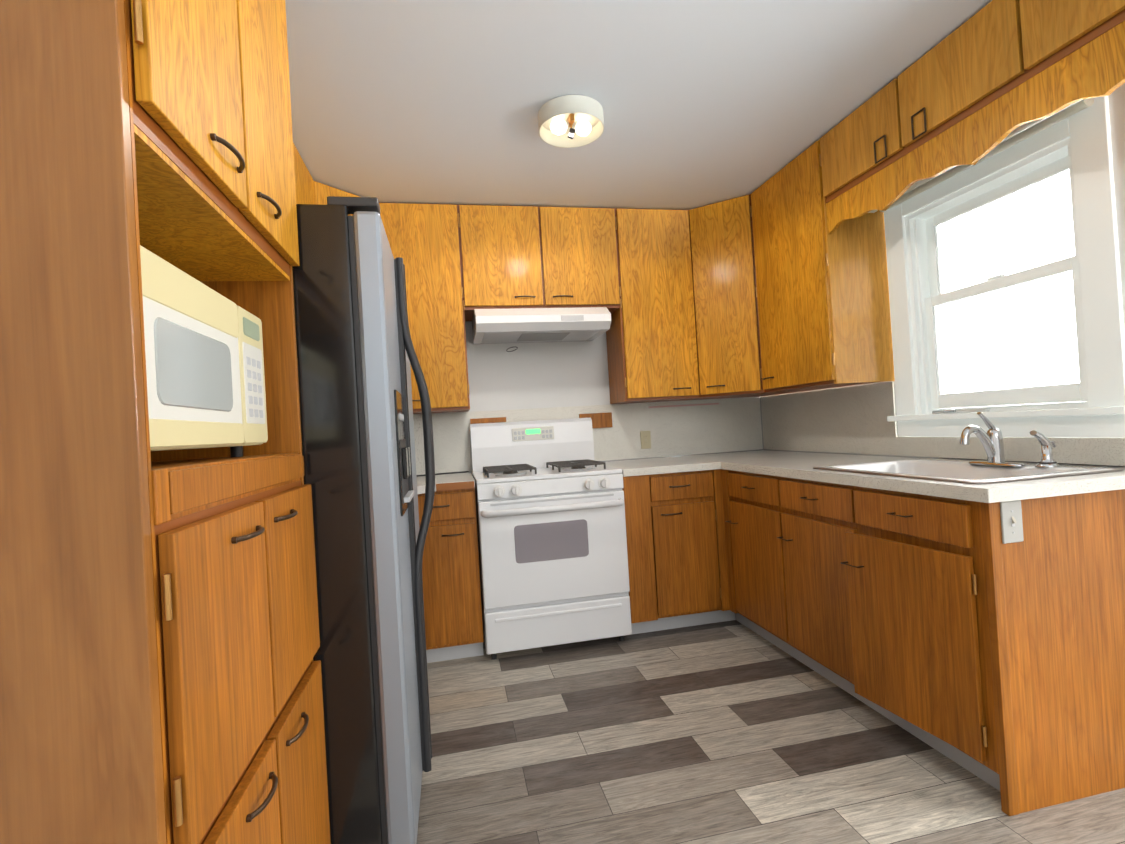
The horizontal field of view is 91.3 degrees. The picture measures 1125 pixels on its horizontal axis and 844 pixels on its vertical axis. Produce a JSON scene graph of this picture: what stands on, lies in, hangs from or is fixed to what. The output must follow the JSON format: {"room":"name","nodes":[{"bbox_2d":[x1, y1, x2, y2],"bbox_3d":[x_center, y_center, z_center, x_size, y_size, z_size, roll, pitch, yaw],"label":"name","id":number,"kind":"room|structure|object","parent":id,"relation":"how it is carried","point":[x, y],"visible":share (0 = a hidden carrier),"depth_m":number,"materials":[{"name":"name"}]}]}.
{"room":"kitchen","nodes":[
{"label":"kitchen","id":0,"kind":"room"},
{"bbox_2d":[413,321,762,474],"bbox_3d":[-0.147,-0.023,3.557,3.370,2.440,0.150,-3,-1,-12],"label":"wall","id":1,"kind":"structure","parent":0,"point":[544,375],"depth_m":3.48,"materials":[{"name":"white paint"}]},
{"bbox_2d":[413,382,1124,474],"bbox_3d":[0.095,0.072,2.411,3.064,0.368,2.182,-3,-1,-12],"label":"backsplash panel","id":2,"kind":"object","parent":1,"relation":"attached to","point":[852,420],"visible":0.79,"depth_m":3.37,"materials":[{"name":"laminate"}]},
{"bbox_2d":[470,403,718,427],"bbox_3d":[0.248,-0.023,3.546,1.662,0.122,0.014,-3,-1,-12],"label":"blocks","id":3,"kind":"object","parent":2,"relation":"attached to","point":[601,420],"visible":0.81,"depth_m":3.53,"materials":[{"name":"orange wood"}]},
{"bbox_2d":[640,431,650,448],"bbox_3d":[0.546,0.117,3.608,0.070,0.117,0.007,-3,-1,-12],"label":"electrical outlet","id":4,"kind":"object","parent":2,"relation":"attached to","point":[645,437],"visible":1,"depth_m":3.61,"materials":[{"name":"beige plastic"}]},
{"bbox_2d":[285,0,991,209],"bbox_3d":[0.301,-1.339,1.024,3.370,0.080,5.350,-3,-1,-12],"label":"ceiling","id":5,"kind":"structure","parent":0,"point":[705,102],"depth_m":2.10,"materials":[{"name":"white paint"}]},
{"bbox_2d":[293,143,316,203],"bbox_3d":[-1.321,-0.609,2.425,0.376,1.152,0.469,-3,-1,-12],"label":"upper cabinet","id":6,"kind":"object","parent":5,"relation":"attached to","point":[305,186],"depth_m":2.47,"materials":[{"name":"brown wood"}]},
{"bbox_2d":[317,182,380,215],"bbox_3d":[-1.082,-0.622,2.838,0.281,1.128,0.255,-3,-1,-12],"label":"upper cabinet","id":7,"kind":"object","parent":5,"relation":"attached to","point":[323,191],"depth_m":2.75,"materials":[{"name":"brown wood"}]},
{"bbox_2d":[381,203,469,413],"bbox_3d":[-0.794,-0.631,3.188,0.435,1.152,0.336,-3,-1,-12],"label":"upper cabinet","id":8,"kind":"object","parent":5,"relation":"attached to","point":[429,239],"depth_m":3.04,"materials":[{"name":"brown wood"}]},
{"bbox_2d":[461,205,548,320],"bbox_3d":[-0.377,-0.934,3.280,0.458,0.595,0.336,-3,-1,-12],"label":"upper cabinet","id":9,"kind":"object","parent":5,"relation":"attached to","point":[505,245],"depth_m":3.12,"materials":[{"name":"brown wood"}]},
{"bbox_2d":[472,307,610,343],"bbox_3d":[-0.141,-0.573,3.262,0.760,0.143,0.449,-3,-1,-12],"label":"range hood","id":10,"kind":"object","parent":9,"relation":"attached to","point":[515,325],"visible":0.98,"depth_m":3.09,"materials":[{"name":"white metal"}]},
{"bbox_2d":[538,95,603,147],"bbox_3d":[0.036,-1.217,2.269,0.270,0.101,0.270,-3,-1,-12],"label":"ceiling light","id":11,"kind":"object","parent":5,"relation":"attached to","point":[569,121],"visible":1,"depth_m":2.26,"materials":[{"name":"white glass"}]},
{"bbox_2d":[541,207,624,315],"bbox_3d":[0.072,-0.959,3.372,0.461,0.595,0.336,-3,-1,-12],"label":"upper cabinet","id":12,"kind":"object","parent":5,"relation":"attached to","point":[583,245],"depth_m":3.21,"materials":[{"name":"brown wood"}]},
{"bbox_2d":[606,208,700,403],"bbox_3d":[0.541,-0.707,3.463,0.473,1.152,0.336,-3,-1,-12],"label":"upper cabinet","id":13,"kind":"object","parent":5,"relation":"attached to","point":[652,340],"depth_m":3.30,"materials":[{"name":"brown wood"}]},
{"bbox_2d":[689,195,760,395],"bbox_3d":[0.959,-0.738,3.262,0.273,1.128,0.244,-3,-1,-12],"label":"upper cabinet","id":14,"kind":"object","parent":5,"relation":"attached to","point":[720,246],"depth_m":3.25,"materials":[{"name":"brown wood"}]},
{"bbox_2d":[701,392,793,399],"bbox_3d":[1.091,-0.739,3.457,0.604,1.152,0.569,-3,-1,-12],"label":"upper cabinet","id":15,"kind":"object","parent":5,"relation":"attached to","point":[731,394],"depth_m":3.38,"materials":[{"name":"brown wood"}]},
{"bbox_2d":[749,141,894,395],"bbox_3d":[1.338,-0.760,2.907,0.341,1.152,0.609,-3,-1,-12],"label":"upper cabinet","id":16,"kind":"object","parent":5,"relation":"attached to","point":[777,284],"depth_m":2.66,"materials":[{"name":"brown wood"}]},
{"bbox_2d":[817,84,972,203],"bbox_3d":[1.420,-1.198,2.388,0.341,0.297,0.460,-3,-1,-12],"label":"upper cabinet","id":17,"kind":"object","parent":5,"relation":"attached to","point":[858,163],"depth_m":2.29,"materials":[{"name":"brown wood"}]},
{"bbox_2d":[889,0,1100,159],"bbox_3d":[1.512,-1.209,1.937,0.341,0.297,0.460,-3,-1,-12],"label":"upper cabinet","id":18,"kind":"object","parent":5,"relation":"attached to","point":[960,100],"depth_m":1.85,"materials":[{"name":"brown wood"}]},
{"bbox_2d":[1009,0,1124,91],"bbox_3d":[1.623,-1.221,1.393,0.341,0.297,0.650,-3,-1,-12],"label":"upper cabinet","id":19,"kind":"object","parent":5,"relation":"attached to","point":[1056,43],"depth_m":1.56,"materials":[{"name":"brown wood"}]},
{"bbox_2d":[868,97,1094,212],"bbox_3d":[1.560,-1.023,2.137,0.147,0.070,0.940,-3,-1,-12],"label":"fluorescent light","id":20,"kind":"object","parent":19,"relation":"attached to","point":[1019,134],"visible":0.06,"depth_m":1.99,"materials":[{"name":"white plastic"}]},
{"bbox_2d":[417,620,1124,843],"bbox_3d":[0.448,1.167,0.997,3.370,0.060,5.350,-3,-1,-12],"label":"floor","id":21,"kind":"structure","parent":0,"point":[731,732],"depth_m":1.86,"materials":[{"name":"wood"}]},
{"bbox_2d":[0,0,330,843],"bbox_3d":[-0.849,-0.008,0.953,0.640,2.437,0.732,-3,-1,-12],"label":"pantry","id":22,"kind":"object","parent":21,"relation":"on","point":[160,674],"visible":1,"depth_m":0.66,"materials":[{"name":"brown wood"}]},
{"bbox_2d":[140,245,267,457],"bbox_3d":[-0.815,-0.076,0.930,0.410,0.312,0.570,-3,-1,-12],"label":"microwave","id":23,"kind":"object","parent":22,"relation":"in","point":[205,366],"visible":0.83,"depth_m":0.91,"materials":[{"name":"beige plastic"}]},
{"bbox_2d":[292,196,434,843],"bbox_3d":[-0.855,0.330,1.792,0.874,1.780,0.908,-3,-1,-12],"label":"refrigerator","id":24,"kind":"object","parent":21,"relation":"on","point":[356,356],"visible":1,"depth_m":1.40,"materials":[{"name":"black"}]},
{"bbox_2d":[418,488,483,662],"bbox_3d":[-0.958,0.800,2.760,1.065,0.874,1.030,-3,-1,-12],"label":"base cabinet","id":25,"kind":"object","parent":21,"relation":"on","point":[452,597],"visible":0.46,"depth_m":2.72,"materials":[{"name":"orange wood"}]},
{"bbox_2d":[417,472,474,493],"bbox_3d":[-0.985,0.343,2.766,1.065,0.038,1.032,-3,-1,-12],"label":"countertop","id":26,"kind":"structure","parent":25,"relation":"on","point":[453,481],"depth_m":2.74,"materials":[{"name":"laminate"}]},
{"bbox_2d":[417,471,468,476],"bbox_3d":[-0.850,0.240,3.261,0.575,0.159,0.112,-3,-1,-12],"label":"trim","id":27,"kind":"structure","parent":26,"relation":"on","point":[446,473],"depth_m":3.28,"materials":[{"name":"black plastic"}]},
{"bbox_2d":[470,417,631,659],"bbox_3d":[-0.095,0.587,3.084,0.762,1.205,0.718,-3,-1,-12],"label":"stove","id":28,"kind":"object","parent":21,"relation":"on","point":[551,533],"visible":1,"depth_m":2.81,"materials":[{"name":"white metal"}]},
{"bbox_2d":[622,475,657,633],"bbox_3d":[0.354,0.728,3.229,0.149,0.874,0.638,-3,-1,-12],"label":"base cabinet","id":29,"kind":"object","parent":21,"relation":"on","point":[640,550],"depth_m":2.92,"materials":[{"name":"orange wood"}]},
{"bbox_2d":[646,469,725,630],"bbox_3d":[0.645,0.711,3.259,0.433,0.874,0.697,-3,-1,-12],"label":"base cabinet","id":30,"kind":"object","parent":21,"relation":"on","point":[686,518],"depth_m":2.97,"materials":[{"name":"orange wood"}]},
{"bbox_2d":[603,456,722,476],"bbox_3d":[0.522,0.260,3.256,0.540,0.039,0.679,-3,-1,-12],"label":"countertop","id":31,"kind":"structure","parent":30,"relation":"on","point":[683,463],"depth_m":3.00,"materials":[{"name":"laminate"}]},
{"bbox_2d":[695,450,1124,502],"bbox_3d":[1.279,0.209,2.647,0.668,0.039,2.178,-3,-1,-12],"label":"countertop","id":32,"kind":"structure","parent":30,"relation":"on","point":[798,465],"depth_m":1.84,"materials":[{"name":"laminate"}]},
{"bbox_2d":[813,458,1123,483],"bbox_3d":[1.412,0.266,2.027,0.560,0.198,0.770,-3,-1,-12],"label":"sink","id":33,"kind":"object","parent":32,"relation":"in","point":[960,471],"visible":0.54,"depth_m":2.05,"materials":[{"name":"white ceramic"}]},
{"bbox_2d":[959,412,1059,467],"bbox_3d":[1.543,0.059,1.955,0.207,0.195,0.292,-3,-1,-12],"label":"faucet","id":34,"kind":"object","parent":32,"relation":"on","point":[991,439],"visible":1,"depth_m":1.98,"materials":[{"name":"silver metal"}]},
{"bbox_2d":[726,470,929,676],"bbox_3d":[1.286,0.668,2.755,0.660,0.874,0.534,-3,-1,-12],"label":"base cabinet","id":35,"kind":"object","parent":21,"relation":"on","point":[831,575],"depth_m":2.19,"materials":[{"name":"orange wood"}]},
{"bbox_2d":[1000,500,1023,543],"bbox_3d":[1.266,0.281,1.548,0.070,0.117,0.018,-3,-1,-12],"label":"switch plate","id":36,"kind":"object","parent":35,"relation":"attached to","point":[1011,521],"visible":1,"depth_m":1.55,"materials":[{"name":"grey plastic"}]},
{"bbox_2d":[761,83,1124,437],"bbox_3d":[1.949,-0.170,1.335,0.150,2.440,5.050,-3,-1,-12],"label":"wall","id":37,"kind":"structure","parent":0,"point":[1116,98],"depth_m":1.74,"materials":[{"name":"white paint"}]},
{"bbox_2d":[884,96,1124,436],"bbox_3d":[1.724,-0.503,2.200,0.205,1.120,0.950,-3,-1,-12],"label":"window","id":38,"kind":"structure","parent":37,"relation":"in","point":[1014,291],"depth_m":2.12,"materials":[{"name":"white glass"}]},
{"bbox_2d":[932,408,989,413],"bbox_3d":[1.670,-0.047,2.311,0.040,0.014,0.240,-3,-1,-12],"label":"window sill","id":39,"kind":"structure","parent":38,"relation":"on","point":[961,411],"depth_m":2.30,"materials":[{"name":"white paint"}]}
]}

